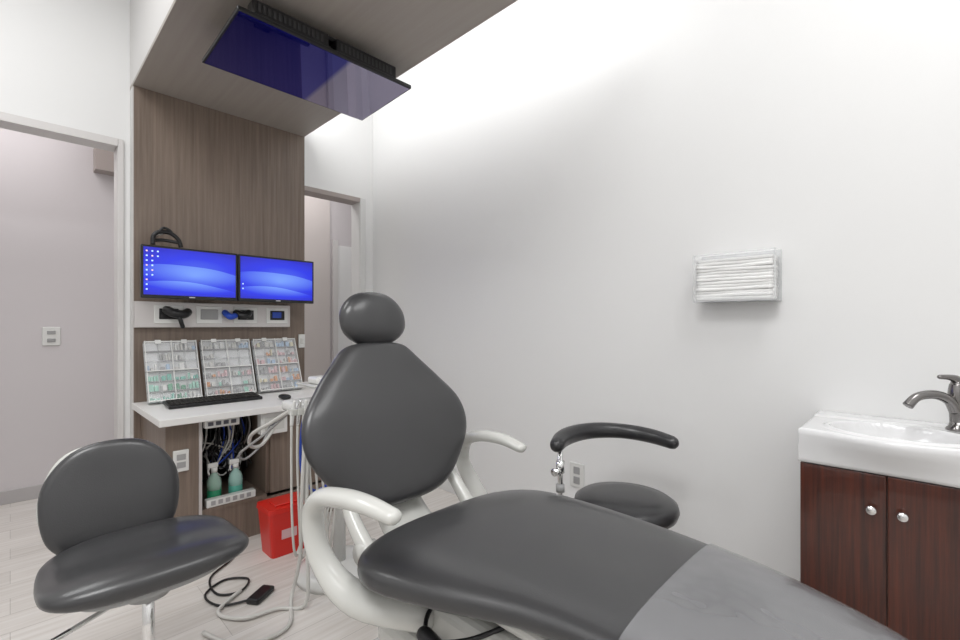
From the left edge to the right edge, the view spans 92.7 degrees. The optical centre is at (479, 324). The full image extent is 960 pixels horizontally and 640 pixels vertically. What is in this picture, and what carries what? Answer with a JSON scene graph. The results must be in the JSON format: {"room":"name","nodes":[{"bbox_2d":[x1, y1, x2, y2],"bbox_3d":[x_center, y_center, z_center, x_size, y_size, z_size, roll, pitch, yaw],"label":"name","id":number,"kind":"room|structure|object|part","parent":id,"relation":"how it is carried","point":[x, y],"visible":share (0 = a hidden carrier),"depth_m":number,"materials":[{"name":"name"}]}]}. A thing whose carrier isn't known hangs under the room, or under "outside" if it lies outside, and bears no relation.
{"room":"dental clinic","nodes":[
{"label":"dental clinic","id":0,"kind":"room"},
{"bbox_2d":[120,0,129,437],"bbox_3d":[-1.815,-0.475,3.180,0.120,3.350,1.100,0,0,44],"label":"segment","id":1,"kind":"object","parent":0,"point":[124,4],"visible":0.02,"depth_m":2.77,"materials":[{"name":"white paint"}]},
{"bbox_2d":[130,86,133,437],"bbox_3d":[-1.729,-0.110,3.122,0.084,2.619,1.043,0,0,44],"label":"wall","id":2,"kind":"structure","parent":0,"point":[132,88],"depth_m":2.74,"materials":[{"name":"white paint"}]},
{"bbox_2d":[0,128,350,491],"bbox_3d":[-2.859,-0.175,3.485,0.120,2.750,6.200,0,0,44],"label":"wall","id":3,"kind":"structure","parent":0,"point":[57,214],"depth_m":3.23,"materials":[{"name":"grey paint"}]},
{"bbox_2d":[0,484,42,504],"bbox_3d":[-3.583,1.155,2.648,0.012,0.090,3.790,0,0,44],"label":"baseboard","id":4,"kind":"structure","parent":3,"relation":"attached to","point":[31,492],"depth_m":3.11,"materials":[{"name":"grey plastic"}]},
{"bbox_2d":[42,327,60,345],"bbox_3d":[-3.018,0.080,3.225,0.016,0.130,0.095,0,0,44],"label":"wall outlet","id":5,"kind":"object","parent":3,"relation":"attached to","point":[51,336],"visible":1,"depth_m":3.22,"materials":[{"name":"white plastic"}]},
{"bbox_2d":[93,148,113,175],"bbox_3d":[-2.522,-1.215,3.659,0.120,0.170,0.860,0,0,44],"label":"trim","id":6,"kind":"structure","parent":3,"relation":"attached to","point":[103,160],"depth_m":3.35,"materials":[{"name":"beige"}]},
{"bbox_2d":[332,240,337,360],"bbox_3d":[-1.506,0.160,4.757,0.039,2.080,0.050,0,0,44],"label":"frame","id":7,"kind":"object","parent":3,"relation":"attached to","point":[334,242],"visible":0.64,"depth_m":4.74,"materials":[{"name":"white paint"}]},
{"bbox_2d":[338,245,350,352],"bbox_3d":[-1.241,0.180,5.037,0.029,2.020,0.720,0,0,44],"label":"leaf","id":8,"kind":"object","parent":3,"relation":"attached to","point":[344,253],"visible":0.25,"depth_m":4.82,"materials":[{"name":"white paint"}]},
{"bbox_2d":[0,0,360,197],"bbox_3d":[-2.007,-1.605,2.983,0.120,1.090,2.710,0,0,44],"label":"wall","id":9,"kind":"structure","parent":0,"point":[60,59],"depth_m":2.61,"materials":[{"name":"white paint"}]},
{"bbox_2d":[0,111,117,151],"bbox_3d":[-2.589,-1.087,2.383,0.145,0.045,1.098,0,0,44],"label":"trim","id":10,"kind":"structure","parent":9,"relation":"attached to","point":[8,121],"depth_m":2.56,"materials":[{"name":"white paint"}]},
{"bbox_2d":[114,139,123,438],"bbox_3d":[-2.197,0.045,2.785,0.145,2.310,0.028,0,0,44],"label":"door frame","id":11,"kind":"structure","parent":9,"relation":"attached to","point":[120,141],"depth_m":2.74,"materials":[{"name":"white paint"}]},
{"bbox_2d":[305,186,359,204],"bbox_3d":[-1.251,-1.062,3.756,0.145,0.037,0.522,0,0,44],"label":"trim","id":12,"kind":"structure","parent":9,"relation":"attached to","point":[309,191],"depth_m":3.74,"materials":[{"name":"beige wood"}]},
{"bbox_2d":[351,198,365,344],"bbox_3d":[-1.051,0.060,3.961,0.145,2.280,0.054,0,0,44],"label":"door frame","id":13,"kind":"structure","parent":9,"relation":"attached to","point":[355,208],"depth_m":3.92,"materials":[{"name":"white"}]},
{"bbox_2d":[134,86,304,493],"bbox_3d":[-1.692,-0.110,3.089,0.015,2.619,1.038,0,0,44],"label":"wood wall panel","id":14,"kind":"object","parent":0,"point":[220,181],"visible":0.5,"depth_m":3.01,"materials":[{"name":"laminate"}]},
{"bbox_2d":[150,227,182,247],"bbox_3d":[-1.894,-0.519,2.747,0.172,0.115,0.163,0,0,44],"label":"headset","id":15,"kind":"object","parent":14,"relation":"attached to","point":[157,233],"visible":1,"depth_m":2.69,"materials":[{"name":"black plastic"}]},
{"bbox_3d":[-1.848,-0.554,2.688,0.016,0.046,0.083,0,0,44],"label":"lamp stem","id":16,"kind":"part","parent":15,"relation":"part of","materials":[{"name":"black plastic"}]},
{"bbox_2d":[140,244,236,300],"bbox_3d":[-1.794,-0.302,2.806,0.232,0.300,0.500,0,0,44],"label":"computer monitor","id":17,"kind":"object","parent":14,"relation":"attached to","point":[165,272],"visible":1,"depth_m":2.70,"materials":[{"name":"blue glass"}]},
{"bbox_2d":[133,301,289,328],"bbox_3d":[-1.681,-0.059,2.984,0.146,0.162,0.913,0,0,44],"label":"rail","id":18,"kind":"object","parent":14,"relation":"attached to","point":[146,314],"visible":1,"depth_m":2.94,"materials":[{"name":"white plastic"}]},
{"bbox_3d":[-1.897,-0.065,2.792,0.008,0.110,0.150,0,0,44],"label":"plate","id":19,"kind":"part","parent":18,"relation":"part of","materials":[{"name":"white plastic"}]},
{"bbox_3d":[-1.743,-0.065,2.949,0.008,0.110,0.150,0,0,44],"label":"plate","id":20,"kind":"part","parent":18,"relation":"part of","materials":[{"name":"white plastic"}]},
{"bbox_3d":[-1.590,-0.065,3.107,0.008,0.110,0.150,0,0,44],"label":"plate","id":21,"kind":"part","parent":18,"relation":"part of","materials":[{"name":"white plastic"}]},
{"bbox_3d":[-1.443,-0.065,3.257,0.008,0.110,0.150,0,0,44],"label":"plate","id":22,"kind":"part","parent":18,"relation":"part of","materials":[{"name":"white plastic"}]},
{"bbox_2d":[237,254,313,303],"bbox_3d":[-1.442,-0.302,3.168,0.232,0.300,0.500,0,0,44],"label":"computer monitor","id":23,"kind":"object","parent":14,"relation":"attached to","point":[259,278],"visible":1,"depth_m":3.07,"materials":[{"name":"blue glass"}]},
{"bbox_2d":[298,334,304,347],"bbox_3d":[-1.335,0.120,3.430,0.018,0.100,0.048,0,0,44],"label":"light switch","id":24,"kind":"object","parent":14,"relation":"attached to","point":[301,337],"visible":1,"depth_m":3.42,"materials":[{"name":"white plastic"}]},
{"bbox_2d":[0,486,459,639],"bbox_3d":[-0.383,1.230,1.770,6.020,0.060,5.200,0,0,44],"label":"floor","id":25,"kind":"structure","parent":0,"point":[183,613],"depth_m":1.95,"materials":[{"name":"beige wood"}]},
{"bbox_2d":[33,438,248,639],"bbox_3d":[-0.922,0.773,1.259,0.562,0.854,0.538,0,0,44],"label":"stool","id":26,"kind":"object","parent":25,"relation":"on","point":[106,510],"visible":1,"depth_m":1.25,"materials":[{"name":"grey leather"}]},
{"bbox_3d":[-0.916,0.696,1.119,0.019,0.017,0.245,0,0,13],"label":"height lever","id":27,"kind":"part","parent":26,"relation":"part of","materials":[{"name":"silver metal"}]},
{"bbox_3d":[-1.082,0.505,1.354,0.107,0.321,0.327,0,0,44],"label":"backrest","id":28,"kind":"part","parent":26,"relation":"part of","materials":[{"name":"grey leather"}]},
{"bbox_3d":[-0.899,0.617,1.240,0.381,0.078,0.446,0,0,44],"label":"seat","id":29,"kind":"part","parent":26,"relation":"part of","materials":[{"name":"grey leather"}]},
{"bbox_2d":[132,387,332,536],"bbox_3d":[-1.432,0.830,2.828,0.719,0.740,1.050,0,0,44],"label":"desk","id":30,"kind":"object","parent":25,"relation":"on","point":[172,430],"depth_m":2.58,"materials":[{"name":"white laminate"}]},
{"bbox_2d":[143,339,202,404],"bbox_3d":[-1.850,0.274,2.760,0.181,0.369,0.270,0,0,44],"label":"organizer box","id":31,"kind":"object","parent":30,"relation":"on","point":[171,370],"visible":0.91,"depth_m":2.76,"materials":[{"name":"white plastic"}]},
{"bbox_2d":[173,449,188,471],"bbox_3d":[-1.530,0.695,2.343,0.016,0.110,0.070,0,0,44],"label":"wall outlet","id":32,"kind":"object","parent":30,"relation":"attached to","point":[180,457],"visible":0.89,"depth_m":2.34,"materials":[{"name":"white plastic"}]},
{"bbox_2d":[177,454,185,460],"bbox_3d":[-1.525,0.675,2.339,0.003,0.030,0.040,0,0,44],"label":"socket","id":33,"kind":"object","parent":32,"relation":"attached to","point":[180,457],"depth_m":2.34,"materials":[{"name":"grey plastic"}]},
{"bbox_2d":[177,461,185,468],"bbox_3d":[-1.525,0.715,2.339,0.003,0.030,0.040,0,0,44],"label":"socket","id":34,"kind":"object","parent":32,"relation":"attached to","point":[180,464],"depth_m":2.34,"materials":[{"name":"grey plastic"}]},
{"bbox_3d":[-1.535,0.848,2.365,0.020,0.705,0.155,0,0,44],"label":"panel","id":35,"kind":"part","parent":30,"relation":"part of","materials":[{"name":"laminate"}]},
{"bbox_2d":[163,392,261,409],"bbox_3d":[-1.568,0.441,2.709,0.150,0.036,0.490,0,0,44],"label":"keyboard","id":36,"kind":"object","parent":30,"relation":"on","point":[244,396],"visible":1,"depth_m":2.66,"materials":[{"name":"black plastic"}]},
{"bbox_2d":[207,462,221,498],"bbox_3d":[-1.475,0.872,2.541,0.074,0.215,0.074,0,0,44],"label":"spray bottle","id":37,"kind":"object","parent":30,"relation":"on","point":[214,484],"visible":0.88,"depth_m":2.52,"materials":[{"name":"green plastic"}]},
{"bbox_3d":[-1.391,0.522,2.468,0.041,0.045,0.168,0,0,44],"label":"power strip","id":38,"kind":"part","parent":30,"relation":"part of","materials":[{"name":"white plastic"}]},
{"bbox_2d":[202,416,251,481],"bbox_3d":[-1.503,0.706,2.676,0.101,0.415,0.322,0,0,44],"label":"cable","id":39,"kind":"object","parent":30,"relation":"hanging from","point":[235,442],"visible":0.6,"depth_m":2.67,"materials":[{"name":"black plastic"}]},
{"bbox_2d":[199,338,256,395],"bbox_3d":[-1.637,0.274,2.979,0.181,0.369,0.290,0,0,44],"label":"organizer box","id":40,"kind":"object","parent":30,"relation":"on","point":[226,366],"visible":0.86,"depth_m":2.98,"materials":[{"name":"white plastic"}]},
{"bbox_2d":[204,488,255,508],"bbox_3d":[-1.382,0.959,2.542,0.048,0.042,0.250,0,0,44],"label":"power strip","id":41,"kind":"object","parent":30,"relation":"on","point":[251,492],"visible":1,"depth_m":2.52,"materials":[{"name":"white plastic"}]},
{"bbox_2d":[202,474,266,513],"bbox_3d":[-1.555,0.990,2.731,0.560,0.020,0.340,0,0,44],"label":"shelf","id":42,"kind":"object","parent":30,"relation":"attached to","point":[261,494],"depth_m":2.64,"materials":[{"name":"laminate"}]},
{"bbox_2d":[228,458,242,492],"bbox_3d":[-1.398,0.872,2.620,0.074,0.215,0.074,0,0,44],"label":"spray bottle","id":43,"kind":"object","parent":30,"relation":"on","point":[235,481],"visible":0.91,"depth_m":2.60,"materials":[{"name":"teal plastic"}]},
{"bbox_2d":[258,411,286,434],"bbox_3d":[-1.198,0.562,2.649,0.064,0.125,0.150,0,0,44],"label":"junction box","id":44,"kind":"object","parent":30,"relation":"attached to","point":[263,419],"visible":0.66,"depth_m":2.62,"materials":[{"name":"white plastic"}]},
{"bbox_2d":[251,337,301,392],"bbox_3d":[-1.418,0.274,3.204,0.181,0.369,0.290,0,0,44],"label":"organizer box","id":45,"kind":"object","parent":30,"relation":"on","point":[275,361],"visible":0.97,"depth_m":3.20,"materials":[{"name":"white plastic"}]},
{"bbox_2d":[278,394,290,398],"bbox_3d":[-1.210,0.443,2.841,0.100,0.030,0.060,0,0,44],"label":"computer mouse","id":46,"kind":"object","parent":30,"relation":"on","point":[282,396],"visible":1,"depth_m":2.81,"materials":[{"name":"black plastic"}]},
{"bbox_3d":[-1.076,0.738,2.836,0.020,0.485,0.440,0,0,44],"label":"panel","id":47,"kind":"part","parent":30,"relation":"part of","materials":[{"name":"laminate"}]},
{"bbox_2d":[204,560,273,606],"bbox_3d":[-1.206,1.188,2.184,0.686,0.025,0.265,0,0,44],"label":"foot pedal","id":48,"kind":"object","parent":25,"relation":"on","point":[260,594],"visible":0.88,"depth_m":2.02,"materials":[{"name":"black plastic"}]},
{"bbox_3d":[-1.215,1.191,2.229,0.182,0.011,0.642,0,0,-25],"label":"cord","id":49,"kind":"part","parent":48,"relation":"part of","materials":[{"name":"black plastic"}]},
{"bbox_2d":[201,375,358,639],"bbox_3d":[-0.946,0.724,2.121,0.812,0.959,0.786,0,0,20],"label":"hoses","id":50,"kind":"object","parent":25,"relation":"on","point":[304,578],"visible":0.56,"depth_m":2.03,"materials":[{"name":"white plastic"}]},
{"bbox_2d":[256,492,303,558],"bbox_3d":[-1.050,1.067,2.462,0.190,0.265,0.235,0,0,44],"label":"sharps container","id":51,"kind":"object","parent":25,"relation":"on","point":[274,513],"visible":0.73,"depth_m":2.38,"materials":[{"name":"red plastic"}]},
{"bbox_3d":[-1.050,0.958,2.462,0.190,0.025,0.235,0,0,44],"label":"lid","id":52,"kind":"part","parent":51,"relation":"part of","materials":[{"name":"red plastic"}]},
{"bbox_2d":[301,292,908,639],"bbox_3d":[0.166,0.538,1.196,1.709,1.324,0.885,0,0,44],"label":"dental chair","id":53,"kind":"object","parent":25,"relation":"on","point":[381,429],"visible":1,"depth_m":1.16,"materials":[{"name":"grey leather"}]},
{"bbox_3d":[-0.288,0.600,1.203,0.329,0.386,0.234,0,0,28],"label":"armrest","id":54,"kind":"part","parent":53,"relation":"part of","materials":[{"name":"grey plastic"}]},
{"bbox_3d":[-0.328,0.335,1.644,0.275,0.542,0.670,0,0,44],"label":"backrest","id":55,"kind":"part","parent":53,"relation":"part of","materials":[{"name":"grey leather"}]},
{"bbox_3d":[0.046,0.605,1.807,0.233,0.352,0.481,0,0,-11],"label":"armrest","id":56,"kind":"part","parent":53,"relation":"part of","materials":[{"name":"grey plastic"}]},
{"bbox_3d":[0.337,0.621,1.048,1.260,0.116,0.771,0,0,44],"label":"seat and legrest","id":57,"kind":"part","parent":53,"relation":"part of","materials":[{"name":"grey leather"}]},
{"bbox_2d":[550,422,679,528],"bbox_3d":[0.569,0.820,1.841,0.557,0.759,0.549,0,0,44],"label":"stool","id":58,"kind":"object","parent":25,"relation":"on","point":[645,503],"visible":0.43,"depth_m":1.88,"materials":[{"name":"grey leather"}]},
{"bbox_3d":[0.321,0.610,1.909,0.032,0.032,0.045,0,0,44],"label":"post knob","id":59,"kind":"part","parent":58,"relation":"part of","materials":[{"name":"silver metal"}]},
{"bbox_3d":[0.337,0.647,1.925,0.022,0.265,0.022,0,0,44],"label":"bar post","id":60,"kind":"part","parent":58,"relation":"part of","materials":[{"name":"silver metal"}]},
{"bbox_3d":[0.575,0.710,1.814,0.400,0.075,0.400,0,0,44],"label":"seat","id":61,"kind":"part","parent":58,"relation":"part of","materials":[{"name":"grey leather"}]},
{"bbox_2d":[800,461,959,639],"bbox_3d":[1.341,0.825,1.494,0.435,0.750,0.406,0,0,44],"label":"base cabinet","id":62,"kind":"object","parent":25,"relation":"on","point":[886,548],"visible":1,"depth_m":1.37,"materials":[{"name":"brown wood"}]},
{"bbox_3d":[1.146,0.797,1.452,0.214,0.686,0.020,0,0,44],"label":"door","id":63,"kind":"part","parent":62,"relation":"part of","materials":[{"name":"brown wood"}]},
{"bbox_3d":[1.178,0.558,1.380,0.029,0.029,0.015,0,0,44],"label":"knob","id":64,"kind":"part","parent":62,"relation":"part of","materials":[{"name":"silver metal"}]},
{"bbox_2d":[798,410,959,487],"bbox_3d":[1.345,0.390,1.469,0.484,0.118,0.437,0,0,44],"label":"basin","id":65,"kind":"object","parent":62,"relation":"in","point":[923,451],"visible":0.98,"depth_m":1.41,"materials":[{"name":"white ceramic"}]},
{"bbox_2d":[903,375,959,431],"bbox_3d":[1.424,0.242,1.433,0.199,0.175,0.056,0,0,-1],"label":"faucet","id":66,"kind":"object","parent":65,"relation":"on","point":[951,399],"visible":1,"depth_m":1.42,"materials":[{"name":"grey metal"}]},
{"bbox_3d":[1.413,0.240,1.429,0.177,0.076,0.034,0,0,-2],"label":"spout","id":67,"kind":"part","parent":66,"relation":"part of","materials":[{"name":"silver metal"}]},
{"bbox_3d":[1.471,0.181,1.428,0.084,0.053,0.035,0,0,-12],"label":"lever","id":68,"kind":"part","parent":66,"relation":"part of","materials":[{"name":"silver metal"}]},
{"bbox_3d":[1.228,0.558,1.331,0.029,0.029,0.015,0,0,44],"label":"knob","id":69,"kind":"part","parent":62,"relation":"part of","materials":[{"name":"silver metal"}]},
{"bbox_3d":[1.303,0.797,1.299,0.218,0.686,0.020,0,0,44],"label":"door","id":70,"kind":"part","parent":62,"relation":"part of","materials":[{"name":"brown wood"}]},
{"bbox_2d":[305,196,329,381],"bbox_3d":[-1.901,-0.175,4.367,0.019,2.749,1.000,0,0,44],"label":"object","id":71,"kind":"structure","parent":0,"point":[317,210],"depth_m":4.63,"materials":[{"name":"white paint"}]},
{"bbox_2d":[130,0,517,136],"bbox_3d":[-0.807,-1.784,2.223,2.659,0.729,1.043,0,0,44],"label":"ceiling","id":72,"kind":"structure","parent":0,"point":[170,39],"depth_m":2.30,"materials":[{"name":"white paint"}]},
{"bbox_2d":[202,0,410,119],"bbox_3d":[-0.856,-1.340,2.346,0.500,0.158,0.876,0,0,44],"label":"tv","id":73,"kind":"object","parent":72,"relation":"attached to","point":[260,43],"depth_m":2.24,"materials":[{"name":"blue glass"}]},
{"bbox_2d":[361,114,372,291],"bbox_3d":[-1.020,-0.475,3.997,0.120,3.350,0.120,0,0,44],"label":"wall","id":74,"kind":"structure","parent":0,"point":[367,123],"depth_m":3.97,"materials":[{"name":"white paint"}]},
{"bbox_2d":[373,0,959,580],"bbox_3d":[0.804,-0.475,2.386,4.980,3.350,0.120,0,0,44],"label":"wall","id":75,"kind":"structure","parent":0,"point":[552,182],"depth_m":2.15,"materials":[{"name":"white paint"}]},
{"bbox_2d":[438,479,488,494],"bbox_3d":[0.185,1.155,2.897,3.140,0.090,0.012,0,0,44],"label":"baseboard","id":76,"kind":"structure","parent":75,"relation":"attached to","point":[446,485],"depth_m":3.30,"materials":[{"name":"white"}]},
{"bbox_2d":[570,462,583,487],"bbox_3d":[0.540,0.838,2.553,0.090,0.135,0.010,0,0,44],"label":"wall outlet","id":77,"kind":"object","parent":75,"relation":"attached to","point":[576,469],"visible":0.93,"depth_m":2.55,"materials":[{"name":"white plastic"}]},
{"bbox_2d":[573,466,579,474],"bbox_3d":[0.538,0.810,2.550,0.040,0.040,0.003,0,0,44],"label":"socket","id":78,"kind":"object","parent":77,"relation":"attached to","point":[576,469],"depth_m":2.55,"materials":[{"name":"grey plastic"}]},
{"bbox_2d":[573,476,579,484],"bbox_3d":[0.538,0.865,2.550,0.040,0.040,0.003,0,0,44],"label":"socket","id":79,"kind":"object","parent":77,"relation":"attached to","point":[576,479],"depth_m":2.55,"materials":[{"name":"grey plastic"}]},
{"bbox_2d":[696,254,778,301],"bbox_3d":[1.089,-0.204,1.947,0.310,0.212,0.110,0,0,44],"label":"paper towel dispenser","id":80,"kind":"object","parent":75,"relation":"attached to","point":[756,277],"visible":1,"depth_m":1.90,"materials":[{"name":"white plastic"}]},
{"bbox_2d":[696,265,778,273],"bbox_3d":[1.088,-0.234,1.947,0.290,0.019,0.096,0,0,44],"label":"towel","id":81,"kind":"object","parent":80,"relation":"on","point":[701,269],"depth_m":1.90,"materials":[{"name":"white paper"}]},
{"bbox_2d":[696,271,778,278],"bbox_3d":[1.089,-0.207,1.948,0.290,0.018,0.095,0,0,44],"label":"towel","id":82,"kind":"object","parent":80,"relation":"on","point":[701,274],"depth_m":1.90,"materials":[{"name":"white paper"}]},
{"bbox_2d":[696,275,778,281],"bbox_3d":[1.088,-0.194,1.947,0.290,0.018,0.097,0,0,44],"label":"towel","id":83,"kind":"object","parent":80,"relation":"on","point":[700,278],"depth_m":1.90,"materials":[{"name":"white paper"}]},
{"bbox_2d":[696,278,778,285],"bbox_3d":[1.088,-0.180,1.947,0.290,0.017,0.096,0,0,44],"label":"towel","id":84,"kind":"object","parent":80,"relation":"on","point":[700,281],"depth_m":1.90,"materials":[{"name":"white paper"}]},
{"bbox_2d":[696,284,778,291],"bbox_3d":[1.087,-0.153,1.946,0.290,0.017,0.098,0,0,44],"label":"towel","id":85,"kind":"object","parent":80,"relation":"on","point":[700,287],"depth_m":1.90,"materials":[{"name":"white paper"}]},
{"bbox_2d":[696,258,778,266],"bbox_3d":[1.088,-0.261,1.947,0.290,0.017,0.096,0,0,44],"label":"towel","id":86,"kind":"object","parent":80,"relation":"on","point":[726,262],"depth_m":1.90,"materials":[{"name":"white paper"}]},
{"bbox_2d":[696,260,778,269],"bbox_3d":[1.087,-0.247,1.946,0.290,0.018,0.098,0,0,44],"label":"towel","id":87,"kind":"object","parent":80,"relation":"on","point":[722,264],"depth_m":1.90,"materials":[{"name":"white paper"}]},
{"bbox_2d":[696,291,778,297],"bbox_3d":[1.088,-0.126,1.947,0.290,0.017,0.097,0,0,44],"label":"towel","id":88,"kind":"object","parent":80,"relation":"on","point":[700,294],"depth_m":1.90,"materials":[{"name":"white paper"}]},
{"bbox_2d":[696,295,778,301],"bbox_3d":[1.088,-0.113,1.947,0.290,0.016,0.097,0,0,44],"label":"towel","id":89,"kind":"object","parent":80,"relation":"on","point":[702,298],"depth_m":1.92,"materials":[{"name":"white paper"}]},
{"bbox_2d":[697,268,778,275],"bbox_3d":[1.089,-0.221,1.948,0.290,0.018,0.094,0,0,44],"label":"towel","id":90,"kind":"object","parent":80,"relation":"on","point":[700,271],"depth_m":1.90,"materials":[{"name":"white paper"}]},
{"bbox_2d":[697,281,778,288],"bbox_3d":[1.089,-0.167,1.948,0.290,0.018,0.095,0,0,44],"label":"towel","id":91,"kind":"object","parent":80,"relation":"on","point":[700,284],"depth_m":1.90,"materials":[{"name":"white paper"}]},
{"bbox_2d":[697,288,778,294],"bbox_3d":[1.089,-0.140,1.948,0.290,0.018,0.093,0,0,44],"label":"towel","id":92,"kind":"object","parent":80,"relation":"on","point":[700,291],"depth_m":1.90,"materials":[{"name":"white paper"}]},
{"bbox_2d":[697,254,778,263],"bbox_3d":[1.088,-0.275,1.947,0.290,0.016,0.096,0,0,44],"label":"towel","id":93,"kind":"object","parent":80,"relation":"on","point":[766,258],"depth_m":1.88,"materials":[{"name":"white paper"}]}
]}

